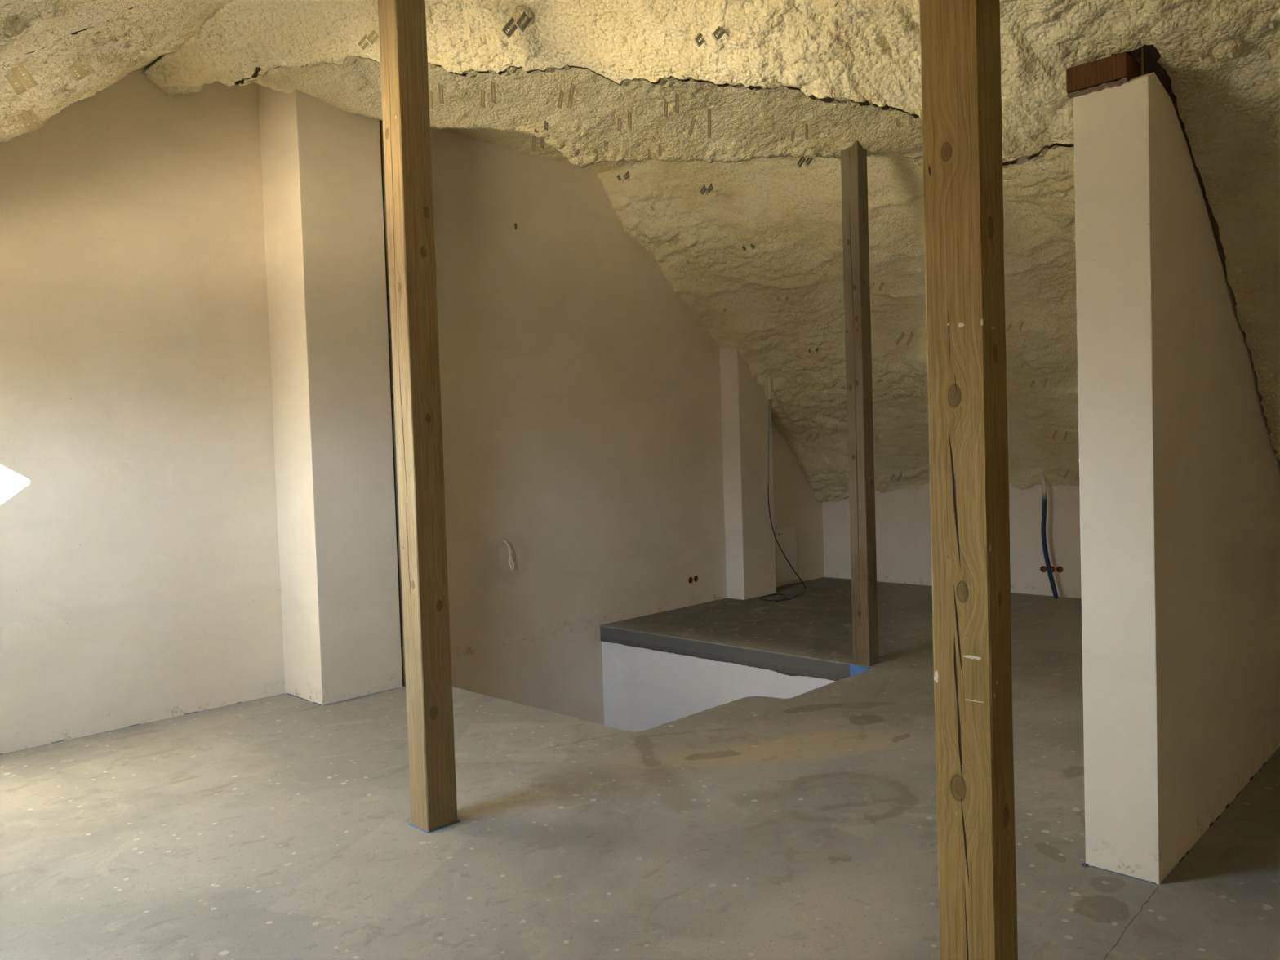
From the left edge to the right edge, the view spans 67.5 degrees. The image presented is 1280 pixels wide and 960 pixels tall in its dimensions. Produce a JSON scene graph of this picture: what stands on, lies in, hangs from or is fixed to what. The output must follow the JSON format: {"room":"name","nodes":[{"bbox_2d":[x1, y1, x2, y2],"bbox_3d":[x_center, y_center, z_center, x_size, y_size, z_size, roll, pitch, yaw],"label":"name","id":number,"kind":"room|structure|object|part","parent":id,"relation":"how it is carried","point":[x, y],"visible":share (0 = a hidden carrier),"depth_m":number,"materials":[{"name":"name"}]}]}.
{"room":"unfinished attic","nodes":[
{"label":"unfinished attic","id":0,"kind":"room"},
{"bbox_2d":[257,84,402,705],"bbox_3d":[-2.104,-0.641,6.514,0.540,4.270,0.595,0,3,44],"label":"pillar","id":1,"kind":"structure","parent":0,"point":[321,162],"depth_m":6.30,"materials":[{"name":"paint"}]},
{"bbox_2d":[0,55,824,753],"bbox_3d":[-1.927,0.716,7.201,0.200,7.400,12.200,0,3,44],"label":"wall","id":2,"kind":"structure","parent":0,"point":[581,405],"depth_m":6.33,"materials":[{"name":"paint"}]},
{"bbox_2d":[502,540,514,569],"bbox_3d":[-1.092,0.617,7.899,0.115,0.248,0.051,-2,2,-14],"label":"cable","id":3,"kind":"object","parent":2,"relation":"attached to","point":[504,541],"visible":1,"depth_m":7.90,"materials":[{"name":"white plastic"}]},
{"bbox_2d":[688,577,693,583],"bbox_3d":[0.491,1.002,9.588,0.043,0.066,0.066,0,3,44],"label":"box","id":4,"kind":"object","parent":2,"relation":"attached to","point":[691,580],"visible":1,"depth_m":9.60,"materials":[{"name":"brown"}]},
{"bbox_2d":[693,575,697,582],"bbox_3d":[0.548,0.991,9.647,0.043,0.066,0.066,0,3,44],"label":"box","id":5,"kind":"object","parent":2,"relation":"attached to","point":[695,577],"visible":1,"depth_m":9.66,"materials":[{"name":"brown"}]},
{"bbox_2d":[0,577,1279,959],"bbox_3d":[1.528,1.490,3.877,9.590,0.140,11.950,0,3,44],"label":"floor","id":6,"kind":"structure","parent":0,"point":[804,826],"depth_m":4.03,"materials":[{"name":"grey concrete"}]},
{"bbox_2d":[379,120,405,686],"bbox_3d":[-1.666,-0.674,6.621,0.143,4.200,0.143,0,3,44],"label":"timber post","id":7,"kind":"object","parent":6,"relation":"on","point":[386,251],"visible":0.07,"depth_m":6.56,"materials":[{"name":"brown wood"}]},
{"bbox_2d":[377,0,457,831],"bbox_3d":[-0.956,-0.520,4.086,0.136,4.020,0.172,0,3,44],"label":"timber post","id":8,"kind":"object","parent":6,"relation":"on","point":[402,23],"visible":1,"depth_m":4.04,"materials":[{"name":"brown wood"}]},
{"bbox_2d":[408,819,460,833],"bbox_3d":[-0.891,1.486,4.154,0.148,0.004,0.164,0,3,44],"label":"strip","id":9,"kind":"object","parent":6,"relation":"on","point":[458,820],"visible":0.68,"depth_m":4.10,"materials":[{"name":"blue plastic"}]},
{"bbox_2d":[849,664,869,675],"bbox_3d":[1.560,1.359,6.810,0.150,0.078,0.012,0,3,44],"label":"strip","id":10,"kind":"object","parent":6,"relation":"attached to","point":[854,669],"visible":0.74,"depth_m":6.82,"materials":[{"name":"blue plastic"}]},
{"bbox_2d":[840,140,879,666],"bbox_3d":[1.554,-0.734,6.798,0.138,4.100,0.134,0,3,44],"label":"timber post","id":11,"kind":"object","parent":6,"relation":"on","point":[853,158],"visible":0.9,"depth_m":6.76,"materials":[{"name":"brown wood"}]},
{"bbox_2d":[919,0,1017,959],"bbox_3d":[0.806,-0.518,2.372,0.152,4.020,0.143,0,3,44],"label":"timber post","id":12,"kind":"object","parent":6,"relation":"on","point":[960,39],"visible":1,"depth_m":2.33,"materials":[{"name":"brown wood"}]},
{"bbox_2d":[1040,475,1058,599],"bbox_3d":[3.961,0.537,9.357,0.095,1.244,0.243,-2,2,-18],"label":"pipe","id":13,"kind":"object","parent":6,"relation":"on","point":[1042,477],"visible":1,"depth_m":9.32,"materials":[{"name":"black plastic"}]},
{"bbox_2d":[0,0,1279,502],"bbox_3d":[1.419,-1.157,3.848,9.410,3.643,11.817,0,3,44],"label":"ceiling","id":14,"kind":"structure","parent":0,"point":[846,70],"depth_m":5.95,"materials":[{"name":"plastic"}]},
{"bbox_2d":[4,63,38,95],"bbox_3d":[-2.433,-1.591,3.714,0.120,0.164,0.137,0,3,41],"label":"hanger","id":15,"kind":"object","parent":14,"relation":"hanging from","point":[20,79],"visible":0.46,"depth_m":3.72,"materials":[{"name":"metal"}]},
{"bbox_3d":[-2.466,-1.593,3.740,0.010,0.166,0.045,10,45,37],"label":"leg","id":16,"kind":"part","parent":15,"relation":"part of","materials":[{"name":"plastic"}]},
{"bbox_3d":[-2.392,-1.588,3.679,0.010,0.166,0.045,2,42,43],"label":"leg","id":17,"kind":"part","parent":15,"relation":"part of","materials":[{"name":"plastic"}]},
{"bbox_2d":[16,108,44,133],"bbox_3d":[-3.019,-1.802,4.682,0.124,0.191,0.155,0,3,43],"label":"hanger","id":18,"kind":"object","parent":14,"relation":"hanging from","point":[25,113],"visible":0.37,"depth_m":4.68,"materials":[{"name":"metal"}]},
{"bbox_3d":[-3.049,-1.808,4.709,0.010,0.196,0.045,10,47,37],"label":"leg","id":19,"kind":"part","parent":18,"relation":"part of","materials":[{"name":"plastic"}]},
{"bbox_2d":[56,40,95,81],"bbox_3d":[-2.468,-1.832,4.156,0.117,0.174,0.149,0,3,41],"label":"hanger","id":20,"kind":"object","parent":14,"relation":"hanging from","point":[78,67],"visible":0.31,"depth_m":4.16,"materials":[{"name":"metal"}]},
{"bbox_3d":[-2.427,-1.830,4.120,0.010,0.176,0.050,3,43,42],"label":"leg","id":21,"kind":"part","parent":20,"relation":"part of","materials":[{"name":"plastic"}]},
{"bbox_2d":[129,49,142,64],"bbox_3d":[-2.505,-2.121,4.667,0.114,0.150,0.116,0,3,43],"label":"hanger","id":22,"kind":"object","parent":14,"relation":"hanging from","point":[140,56],"visible":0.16,"depth_m":4.67,"materials":[{"name":"metal"}]},
{"bbox_3d":[-2.468,-2.119,4.633,0.010,0.166,0.022,-1,39,44],"label":"leg","id":23,"kind":"part","parent":22,"relation":"part of","materials":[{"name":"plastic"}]},
{"bbox_2d":[356,30,378,50],"bbox_3d":[-1.365,-2.263,4.880,0.122,0.145,0.105,-4,3,-43],"label":"hanger","id":24,"kind":"object","parent":14,"relation":"hanging from","point":[365,37],"visible":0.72,"depth_m":4.85,"materials":[{"name":"metal"}]},
{"bbox_3d":[-1.392,-2.266,4.910,0.010,0.146,0.040,8,-29,48],"label":"leg","id":25,"kind":"part","parent":24,"relation":"part of","materials":[{"name":"plastic"}]},
{"bbox_3d":[-1.334,-2.261,4.847,0.010,0.146,0.040,2,-34,45],"label":"leg","id":26,"kind":"part","parent":24,"relation":"part of","materials":[{"name":"plastic"}]},
{"bbox_2d":[428,83,444,109],"bbox_3d":[-1.290,-2.480,6.041,0.130,0.250,0.035,0,3,44],"label":"hanger","id":27,"kind":"object","parent":14,"relation":"hanging from","point":[439,85],"visible":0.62,"depth_m":6.01,"materials":[{"name":"metal"}]},
{"bbox_3d":[-1.323,-2.483,6.074,0.010,0.246,0.034,9,9,43],"label":"leg","id":28,"kind":"part","parent":27,"relation":"part of","materials":[{"name":"plastic"}]},
{"bbox_3d":[-1.250,-2.479,6.003,0.010,0.246,0.034,-3,1,44],"label":"leg","id":29,"kind":"part","parent":27,"relation":"part of","materials":[{"name":"plastic"}]},
{"bbox_2d":[465,122,476,129],"bbox_3d":[-1.144,-2.434,6.463,0.041,0.151,0.122,-4,3,-42],"label":"hanger","id":30,"kind":"object","parent":14,"relation":"hanging from","point":[473,124],"visible":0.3,"depth_m":6.43,"materials":[{"name":"metal"}]},
{"bbox_2d":[480,80,496,108],"bbox_3d":[-0.963,-2.486,6.059,0.123,0.240,0.035,0,3,42],"label":"hanger","id":31,"kind":"object","parent":14,"relation":"hanging from","point":[491,82],"visible":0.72,"depth_m":6.03,"materials":[{"name":"metal"}]},
{"bbox_3d":[-0.997,-2.489,6.090,0.010,0.236,0.032,7,7,44],"label":"leg","id":32,"kind":"part","parent":31,"relation":"part of","materials":[{"name":"plastic"}]},
{"bbox_3d":[-0.925,-2.485,6.023,0.010,0.236,0.032,-3,1,44],"label":"leg","id":33,"kind":"part","parent":31,"relation":"part of","materials":[{"name":"plastic"}]},
{"bbox_2d":[501,4,534,39],"bbox_3d":[-0.542,-2.106,4.386,0.143,0.162,0.130,-4,3,-43],"label":"hanger","id":34,"kind":"object","parent":14,"relation":"hanging from","point":[523,16],"visible":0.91,"depth_m":4.36,"materials":[{"name":"metal"}]},
{"bbox_3d":[-0.579,-2.110,4.420,0.010,0.161,0.048,9,-28,48],"label":"leg","id":35,"kind":"part","parent":34,"relation":"part of","materials":[{"name":"metal"}]},
{"bbox_3d":[-0.514,-2.103,4.351,0.010,0.161,0.048,0,-35,44],"label":"leg","id":36,"kind":"part","parent":34,"relation":"part of","materials":[{"name":"metal"}]},
{"bbox_2d":[532,135,544,151],"bbox_3d":[-0.801,-2.681,7.493,0.120,0.200,0.035,0,3,44],"label":"hanger","id":37,"kind":"object","parent":14,"relation":"hanging from","point":[533,136],"visible":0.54,"depth_m":7.52,"materials":[{"name":"metal"}]},
{"bbox_3d":[-0.834,-2.683,7.525,0.010,0.196,0.032,8,9,43],"label":"leg","id":38,"kind":"part","parent":37,"relation":"part of","materials":[{"name":"plastic"}]},
{"bbox_3d":[-0.764,-2.679,7.457,0.010,0.196,0.032,-2,2,44],"label":"leg","id":39,"kind":"part","parent":37,"relation":"part of","materials":[{"name":"plastic"}]},
{"bbox_2d":[533,120,548,133],"bbox_3d":[-0.669,-2.434,6.461,0.034,0.177,0.123,-4,3,-44],"label":"hanger","id":40,"kind":"object","parent":14,"relation":"hanging from","point":[545,122],"visible":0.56,"depth_m":6.42,"materials":[{"name":"metal"}]},
{"bbox_3d":[-0.629,-2.429,6.420,0.010,0.166,0.030,2,3,44],"label":"leg","id":41,"kind":"part","parent":40,"relation":"part of","materials":[{"name":"metal"}]},
{"bbox_2d":[556,82,574,109],"bbox_3d":[-0.454,-2.492,6.100,0.107,0.260,0.157,-3,2,-36],"label":"hanger","id":42,"kind":"object","parent":14,"relation":"hanging from","point":[571,84],"visible":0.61,"depth_m":6.10,"materials":[{"name":"metal"}]},
{"bbox_3d":[-0.494,-2.502,6.122,0.010,0.246,0.036,20,12,42],"label":"leg","id":43,"kind":"part","parent":42,"relation":"part of","materials":[{"name":"plastic"}]},
{"bbox_3d":[-0.430,-2.482,6.072,0.010,0.246,0.036,21,16,41],"label":"leg","id":44,"kind":"part","parent":42,"relation":"part of","materials":[{"name":"plastic"}]},
{"bbox_2d":[593,140,608,154],"bbox_3d":[-0.277,-2.376,6.710,0.120,0.174,0.040,0,3,44],"label":"hanger","id":45,"kind":"object","parent":14,"relation":"hanging from","point":[605,143],"visible":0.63,"depth_m":6.68,"materials":[{"name":"metal"}]},
{"bbox_3d":[-0.236,-2.372,6.671,0.010,0.166,0.036,3,3,44],"label":"leg","id":46,"kind":"part","parent":45,"relation":"part of","materials":[{"name":"plastic"}]},
{"bbox_2d":[616,171,629,181],"bbox_3d":[-0.115,-2.725,8.499,0.158,0.165,0.127,-3,2,-33],"label":"hanger","id":47,"kind":"object","parent":14,"relation":"hanging from","point":[624,175],"visible":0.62,"depth_m":8.44,"materials":[{"name":"metal"}]},
{"bbox_3d":[-0.083,-2.717,8.453,0.010,0.045,0.171,14,57,50],"label":"leg","id":48,"kind":"part","parent":47,"relation":"part of","materials":[{"name":"metal"}]},
{"bbox_2d":[617,111,631,131],"bbox_3d":[-0.109,-2.445,6.389,0.119,0.223,0.081,-1,2,31],"label":"hanger","id":49,"kind":"object","parent":14,"relation":"hanging from","point":[628,113],"visible":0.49,"depth_m":6.37,"materials":[{"name":"metal"}]},
{"bbox_3d":[-0.136,-2.449,6.420,0.010,0.216,0.034,9,10,43],"label":"leg","id":50,"kind":"part","parent":49,"relation":"part of","materials":[{"name":"plastic"}]},
{"bbox_3d":[-0.069,-2.442,6.355,0.010,0.216,0.034,2,5,44],"label":"leg","id":51,"kind":"part","parent":49,"relation":"part of","materials":[{"name":"plastic"}]},
{"bbox_2d":[647,144,662,158],"bbox_3d":[0.102,-2.370,6.779,0.111,0.174,0.076,0,3,44],"label":"hanger","id":52,"kind":"object","parent":14,"relation":"hanging from","point":[659,146],"visible":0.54,"depth_m":6.76,"materials":[{"name":"metal"}]},
{"bbox_3d":[0.071,-2.374,6.805,0.010,0.166,0.034,10,8,43],"label":"leg","id":53,"kind":"part","parent":52,"relation":"part of","materials":[{"name":"plastic"}]},
{"bbox_3d":[0.139,-2.367,6.745,0.010,0.166,0.034,5,8,44],"label":"leg","id":54,"kind":"part","parent":52,"relation":"part of","materials":[{"name":"plastic"}]},
{"bbox_2d":[662,93,679,117],"bbox_3d":[0.200,-2.483,6.199,0.126,0.253,0.041,0,3,45],"label":"hanger","id":55,"kind":"object","parent":14,"relation":"hanging from","point":[676,95],"visible":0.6,"depth_m":6.17,"materials":[{"name":"metal"}]},
{"bbox_3d":[0.173,-2.488,6.229,0.010,0.246,0.036,11,11,43],"label":"leg","id":56,"kind":"part","parent":55,"relation":"part of","materials":[{"name":"plastic"}]},
{"bbox_3d":[0.240,-2.480,6.161,0.010,0.246,0.036,4,4,44],"label":"leg","id":57,"kind":"part","parent":55,"relation":"part of","materials":[{"name":"plastic"}]},
{"bbox_2d":[688,108,711,137],"bbox_3d":[0.390,-2.431,6.434,0.202,0.285,0.095,0,3,39],"label":"hanger","id":58,"kind":"object","parent":14,"relation":"hanging from","point":[709,110],"visible":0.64,"depth_m":6.42,"materials":[{"name":"metal"}]},
{"bbox_3d":[0.369,-2.460,6.469,0.036,0.256,0.010,-8,33,-44],"label":"leg","id":59,"kind":"part","parent":58,"relation":"part of","materials":[{"name":"plastic"}]},
{"bbox_3d":[0.462,-2.418,6.392,0.036,0.256,0.010,-13,17,-43],"label":"leg","id":60,"kind":"part","parent":58,"relation":"part of","materials":[{"name":"plastic"}]},
{"bbox_2d":[699,182,712,195],"bbox_3d":[0.590,-2.510,8.172,0.144,0.163,0.095,-3,2,-38],"label":"hanger","id":61,"kind":"object","parent":14,"relation":"hanging from","point":[710,185],"visible":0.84,"depth_m":8.15,"materials":[{"name":"metal"}]},
{"bbox_3d":[0.565,-2.513,8.201,0.010,0.171,0.040,8,-30,48],"label":"leg","id":62,"kind":"part","parent":61,"relation":"part of","materials":[{"name":"metal"}]},
{"bbox_3d":[0.617,-2.507,8.140,0.010,0.171,0.040,8,-32,48],"label":"leg","id":63,"kind":"part","parent":61,"relation":"part of","materials":[{"name":"metal"}]},
{"bbox_2d":[693,26,724,47],"bbox_3d":[0.321,-1.879,3.996,0.154,0.151,0.143,-3,2,-28],"label":"hanger","id":64,"kind":"object","parent":14,"relation":"hanging from","point":[717,30],"visible":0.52,"depth_m":3.95,"materials":[{"name":"metal"}]},
{"bbox_3d":[0.288,-1.889,4.036,0.038,0.151,0.010,49,-12,-35],"label":"leg","id":65,"kind":"part","parent":64,"relation":"part of","materials":[{"name":"metal"}]},
{"bbox_3d":[0.348,-1.871,3.956,0.010,0.151,0.038,11,-32,48],"label":"leg","id":66,"kind":"part","parent":64,"relation":"part of","materials":[{"name":"metal"}]},
{"bbox_2d":[741,244,755,251],"bbox_3d":[0.989,-2.111,8.484,0.155,0.171,0.119,-4,3,-41],"label":"hanger","id":67,"kind":"object","parent":14,"relation":"hanging from","point":[744,248],"visible":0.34,"depth_m":8.48,"materials":[{"name":"metal"}]},
{"bbox_2d":[775,295,788,302],"bbox_3d":[1.340,-1.717,8.848,0.138,0.160,0.119,-4,3,-41],"label":"hanger","id":68,"kind":"object","parent":14,"relation":"hanging from","point":[778,297],"visible":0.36,"depth_m":8.85,"materials":[{"name":"metal"}]},
{"bbox_2d":[759,373,805,601],"bbox_3d":[1.506,-0.070,9.961,0.315,2.560,0.806,0,3,44],"label":"cable conduit","id":69,"kind":"object","parent":14,"relation":"hanging from","point":[769,375],"visible":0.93,"depth_m":9.92,"materials":[{"name":"plastic"}]},
{"bbox_2d":[791,124,808,142],"bbox_3d":[1.090,-2.435,6.580,0.142,0.217,0.075,-1,2,34],"label":"hanger","id":70,"kind":"object","parent":14,"relation":"hanging from","point":[793,133],"visible":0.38,"depth_m":6.56,"materials":[{"name":"metal"}]},
{"bbox_3d":[1.065,-2.443,6.612,0.010,0.206,0.034,19,17,42],"label":"leg","id":71,"kind":"part","parent":70,"relation":"part of","materials":[{"name":"plastic"}]},
{"bbox_3d":[1.138,-2.430,6.540,0.010,0.206,0.034,5,7,44],"label":"leg","id":72,"kind":"part","parent":70,"relation":"part of","materials":[{"name":"plastic"}]},
{"bbox_2d":[796,156,813,168],"bbox_3d":[1.305,-2.515,7.463,0.154,0.173,0.100,-3,2,-38],"label":"hanger","id":73,"kind":"object","parent":14,"relation":"hanging from","point":[802,157],"visible":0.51,"depth_m":7.46,"materials":[{"name":"metal"}]},
{"bbox_3d":[1.280,-2.518,7.491,0.010,0.181,0.045,10,-29,49],"label":"leg","id":74,"kind":"part","parent":73,"relation":"part of","materials":[{"name":"metal"}]},
{"bbox_3d":[1.333,-2.512,7.428,0.010,0.181,0.045,8,-32,48],"label":"leg","id":75,"kind":"part","parent":73,"relation":"part of","materials":[{"name":"metal"}]},
{"bbox_2d":[804,433,819,443],"bbox_3d":[1.895,-0.486,10.474,0.156,0.168,0.115,-3,2,-35],"label":"hanger","id":76,"kind":"object","parent":14,"relation":"hanging from","point":[810,434],"visible":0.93,"depth_m":10.45,"materials":[{"name":"metal"}]},
{"bbox_3d":[1.929,-0.481,10.435,0.010,0.181,0.033,10,-31,49],"label":"leg","id":77,"kind":"part","parent":76,"relation":"part of","materials":[{"name":"plastic"}]},
{"bbox_2d":[870,280,884,292],"bbox_3d":[2.042,-1.687,8.242,0.136,0.163,0.112,-4,3,-43],"label":"hanger","id":78,"kind":"object","parent":14,"relation":"hanging from","point":[872,286],"visible":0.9,"depth_m":8.21,"materials":[{"name":"metal"}]},
{"bbox_3d":[2.016,-1.693,8.270,0.010,0.171,0.035,12,-28,49],"label":"leg","id":79,"kind":"part","parent":78,"relation":"part of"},
{"bbox_3d":[2.077,-1.683,8.204,0.010,0.171,0.035,3,-34,46],"label":"leg","id":80,"kind":"part","parent":78,"relation":"part of","materials":[{"name":"plastic"}]},
{"bbox_2d":[889,471,902,482],"bbox_3d":[2.786,-0.064,10.350,0.176,0.182,0.093,-3,2,-33],"label":"hanger","id":81,"kind":"object","parent":14,"relation":"hanging from","point":[893,475],"visible":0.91,"depth_m":10.32,"materials":[{"name":"metal"}]},
{"bbox_2d":[894,330,913,347],"bbox_3d":[2.378,-1.278,8.593,0.167,0.193,0.119,-4,3,-42],"label":"hanger","id":82,"kind":"object","parent":14,"relation":"hanging from","point":[907,333],"visible":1,"depth_m":8.59,"materials":[{"name":"metal"}]},
{"bbox_3d":[2.351,-1.290,8.623,0.010,0.201,0.040,12,-32,50],"label":"leg","id":83,"kind":"part","parent":82,"relation":"part of","materials":[{"name":"plastic"}]},
{"bbox_3d":[2.418,-1.273,8.554,0.010,0.201,0.040,4,-34,46],"label":"leg","id":84,"kind":"part","parent":82,"relation":"part of","materials":[{"name":"plastic"}]},
{"bbox_2d":[895,115,912,127],"bbox_3d":[1.789,-2.494,6.447,0.139,0.217,0.150,-3,2,-31],"label":"hanger","id":85,"kind":"object","parent":14,"relation":"hanging from","point":[909,116],"visible":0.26,"depth_m":6.44,"materials":[{"name":"metal"}]},
{"bbox_3d":[1.755,-2.498,6.483,0.010,0.206,0.050,12,12,43],"label":"leg","id":86,"kind":"part","parent":85,"relation":"part of","materials":[{"name":"plastic"}]},
{"bbox_3d":[1.813,-2.489,6.424,0.010,0.206,0.050,2,3,44],"label":"leg","id":87,"kind":"part","parent":85,"relation":"part of","materials":[{"name":"plastic"}]},
{"bbox_2d":[1005,320,1022,333],"bbox_3d":[3.097,-1.284,7.888,0.151,0.166,0.122,-4,3,-43],"label":"hanger","id":88,"kind":"object","parent":14,"relation":"hanging from","point":[1020,327],"visible":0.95,"depth_m":7.88,"materials":[{"name":"metal"}]},
{"bbox_3d":[3.066,-1.288,7.920,0.010,0.191,0.030,10,-33,49],"label":"leg","id":89,"kind":"part","parent":88,"relation":"part of","materials":[{"name":"plastic"}]},
{"bbox_3d":[3.132,-1.282,7.851,0.010,0.191,0.030,-1,-40,43],"label":"leg","id":90,"kind":"part","parent":88,"relation":"part of","materials":[{"name":"plastic"}]},
{"bbox_2d":[1028,377,1047,389],"bbox_3d":[3.450,-0.872,8.260,0.172,0.187,0.131,-3,3,-40],"label":"hanger","id":91,"kind":"object","parent":14,"relation":"hanging from","point":[1030,385],"visible":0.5,"depth_m":8.21,"materials":[{"name":"metal"}]},
{"bbox_3d":[3.425,-0.879,8.292,0.010,0.211,0.035,18,-27,52],"label":"leg","id":92,"kind":"part","parent":91,"relation":"part of","materials":[{"name":"plastic"}]},
{"bbox_3d":[3.489,-0.867,8.214,0.010,0.211,0.035,6,-37,47],"label":"leg","id":93,"kind":"part","parent":91,"relation":"part of","materials":[{"name":"plastic"}]},
{"bbox_2d":[1051,430,1067,441],"bbox_3d":[3.810,-0.442,8.665,0.169,0.195,0.114,-4,3,-42],"label":"hanger","id":94,"kind":"object","parent":14,"relation":"hanging from","point":[1055,432],"visible":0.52,"depth_m":8.65,"materials":[{"name":"metal"}]},
{"bbox_2d":[1062,469,1078,480],"bbox_3d":[4.086,-0.091,9.031,0.179,0.196,0.116,-3,2,-38],"label":"hanger","id":95,"kind":"object","parent":14,"relation":"hanging from","point":[1067,473],"visible":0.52,"depth_m":9.03,"materials":[{"name":"metal"}]},
{"bbox_2d":[1198,38,1244,62],"bbox_3d":[1.976,-1.462,3.244,0.101,0.104,0.126,-3,2,-38],"label":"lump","id":96,"kind":"object","parent":14,"relation":"hanging from","point":[1228,50],"visible":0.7,"depth_m":3.21,"materials":[{"name":"plastic"}]},
{"bbox_3d":[1.943,-1.470,3.275,0.010,0.106,0.020,25,-20,53],"label":"leg","id":97,"kind":"part","parent":96,"relation":"part of","materials":[{"name":"plastic"}]},
{"bbox_3d":[1.998,-1.455,3.206,0.010,0.106,0.020,17,-27,51],"label":"leg","id":98,"kind":"part","parent":96,"relation":"part of","materials":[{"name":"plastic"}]},
{"bbox_2d":[1241,8,1277,39],"bbox_3d":[2.023,-1.502,3.126,0.104,0.099,0.125,-3,2,-33],"label":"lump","id":99,"kind":"object","parent":14,"relation":"hanging from","point":[1263,25],"visible":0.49,"depth_m":3.10,"materials":[{"name":"plastic"}]},
{"bbox_3d":[2.049,-1.495,3.090,0.010,0.096,0.018,7,-32,47],"label":"leg","id":100,"kind":"part","parent":99,"relation":"part of","materials":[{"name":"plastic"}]},
{"bbox_2d":[601,641,835,732],"bbox_3d":[-0.061,2.889,6.875,3.040,2.761,2.620,0,3,44],"label":"wall","id":101,"kind":"structure","parent":0,"point":[644,689],"depth_m":8.12,"materials":[{"name":"white paint"}]},
{"bbox_2d":[600,636,847,681],"bbox_3d":[0.642,1.448,7.721,2.768,0.063,0.021,0,3,44],"label":"trim","id":102,"kind":"structure","parent":101,"relation":"attached to","point":[781,669],"depth_m":7.61,"materials":[{"name":"grey concrete"}]},
{"bbox_2d":[720,346,776,599],"bbox_3d":[1.131,-0.124,10.069,0.250,2.786,0.555,0,3,44],"label":"wall","id":103,"kind":"structure","parent":0,"point":[749,537],"depth_m":9.90,"materials":[{"name":"paint"}]},
{"bbox_2d":[822,482,1081,598],"bbox_3d":[5.604,0.683,8.092,9.590,1.520,0.200,0,3,44],"label":"wall","id":104,"kind":"structure","parent":0,"point":[902,517],"depth_m":10.33,"materials":[{"name":"paint"}]},
{"bbox_2d":[1040,565,1046,572],"bbox_3d":[4.019,0.883,9.525,0.066,0.066,0.043,0,3,44],"label":"box","id":105,"kind":"object","parent":104,"relation":"attached to","point":[1043,569],"visible":0.96,"depth_m":9.54,"materials":[{"name":"brown plastic"}]},
{"bbox_2d":[1056,565,1062,573],"bbox_3d":[4.133,0.875,9.415,0.066,0.066,0.043,0,3,44],"label":"box","id":106,"kind":"object","parent":104,"relation":"attached to","point":[1060,569],"visible":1,"depth_m":9.43,"materials":[{"name":"brown plastic"}]},
{"bbox_2d":[1073,72,1279,884],"bbox_3d":[2.589,-0.004,4.340,0.250,2.944,2.570,0,3,44],"label":"wall partition","id":107,"kind":"structure","parent":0,"point":[1180,468],"depth_m":3.48,"materials":[{"name":"paint"}]},
{"bbox_2d":[1066,52,1140,98],"bbox_3d":[1.661,-1.430,3.432,0.205,0.106,0.174,0,3,44],"label":"stub","id":108,"kind":"object","parent":107,"relation":"on","point":[1115,70],"visible":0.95,"depth_m":3.38,"materials":[{"name":"brown wood"}]},
{"bbox_2d":[1178,761,1266,862],"bbox_3d":[2.494,1.378,4.061,0.003,0.009,1.426,0,3,44],"label":"trim","id":109,"kind":"structure","parent":107,"relation":"attached to","point":[1251,777],"depth_m":4.04,"materials":[{"name":"grey"}]},
{"bbox_2d":[1141,28,1279,462],"bbox_3d":[3.889,-0.874,5.791,0.099,4.500,5.600,0,3,44],"label":"wall","id":110,"kind":"structure","parent":0,"point":[1150,55],"depth_m":4.03,"materials":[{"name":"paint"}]}
]}

